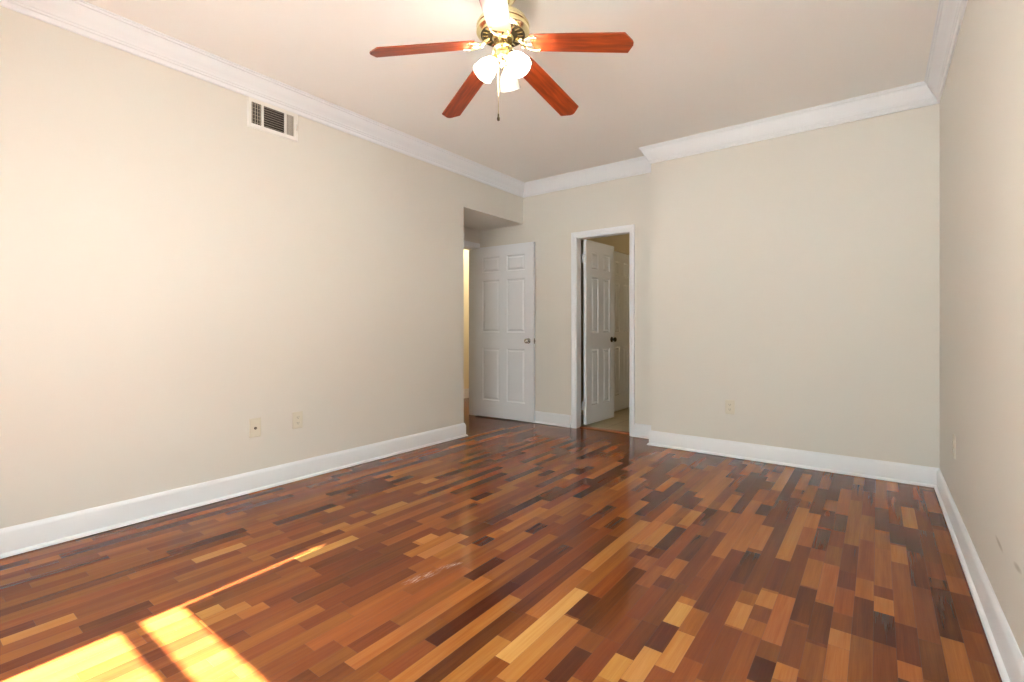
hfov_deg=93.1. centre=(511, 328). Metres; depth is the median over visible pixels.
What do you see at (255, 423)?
outlet
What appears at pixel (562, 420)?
baseboard
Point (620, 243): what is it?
wall
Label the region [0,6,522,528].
wall
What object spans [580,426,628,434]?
trim
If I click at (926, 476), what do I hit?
baseboard
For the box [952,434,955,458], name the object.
wall outlet
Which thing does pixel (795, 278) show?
wall
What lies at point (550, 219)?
wall
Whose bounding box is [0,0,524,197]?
trim
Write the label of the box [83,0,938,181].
ceiling
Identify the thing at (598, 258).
door
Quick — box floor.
[0,398,1001,681]
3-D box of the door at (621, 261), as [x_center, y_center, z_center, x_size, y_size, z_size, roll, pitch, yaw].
[1.403,0.040,6.280,0.035,2.020,0.600,0,0,37]
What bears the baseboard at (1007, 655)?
attached to the wall at (982, 100)
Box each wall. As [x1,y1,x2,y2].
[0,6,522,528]
[464,227,478,388]
[479,173,650,427]
[581,234,628,414]
[651,103,939,467]
[940,0,1023,657]
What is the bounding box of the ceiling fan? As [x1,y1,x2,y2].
[369,0,633,120]
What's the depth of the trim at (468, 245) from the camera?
5.92 m
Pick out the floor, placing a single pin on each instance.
(507, 550)
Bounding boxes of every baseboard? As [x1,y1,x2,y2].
[0,423,467,558]
[464,388,468,397]
[518,411,570,427]
[634,423,939,487]
[934,469,1023,681]
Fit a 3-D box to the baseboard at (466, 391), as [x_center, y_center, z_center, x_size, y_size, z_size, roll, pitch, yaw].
[-1.247,0.990,6.638,0.018,0.140,4.100,0,0,37]
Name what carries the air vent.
in the wall at (177, 273)
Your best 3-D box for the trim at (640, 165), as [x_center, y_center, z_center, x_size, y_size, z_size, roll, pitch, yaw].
[0.740,-1.562,5.039,1.599,0.140,0.083,0,0,37]
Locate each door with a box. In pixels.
[475,242,534,421]
[581,239,616,424]
[614,251,628,411]
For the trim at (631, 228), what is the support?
attached to the wall at (550, 219)
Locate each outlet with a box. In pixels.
[249,417,260,437]
[292,411,302,428]
[725,400,734,414]
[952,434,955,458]
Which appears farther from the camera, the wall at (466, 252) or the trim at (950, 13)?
the wall at (466, 252)
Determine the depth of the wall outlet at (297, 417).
3.39 m
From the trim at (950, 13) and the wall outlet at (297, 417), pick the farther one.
the wall outlet at (297, 417)
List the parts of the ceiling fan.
blade, blade, lamp shade, lamp arm, blade, pull chain, vent plate, lamp shade, bulb, lamp shade, blade, blade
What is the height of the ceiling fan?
0.612 m
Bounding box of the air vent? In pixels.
[247,96,297,142]
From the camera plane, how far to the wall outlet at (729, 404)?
3.99 m
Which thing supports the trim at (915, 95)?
attached to the wall at (795, 278)
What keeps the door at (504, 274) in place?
in the wall at (550, 219)
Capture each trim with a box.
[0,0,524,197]
[464,240,479,415]
[523,156,650,197]
[571,224,634,436]
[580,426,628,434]
[639,81,938,163]
[924,0,967,102]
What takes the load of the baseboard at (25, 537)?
attached to the wall at (177, 273)
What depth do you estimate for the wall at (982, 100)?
1.86 m

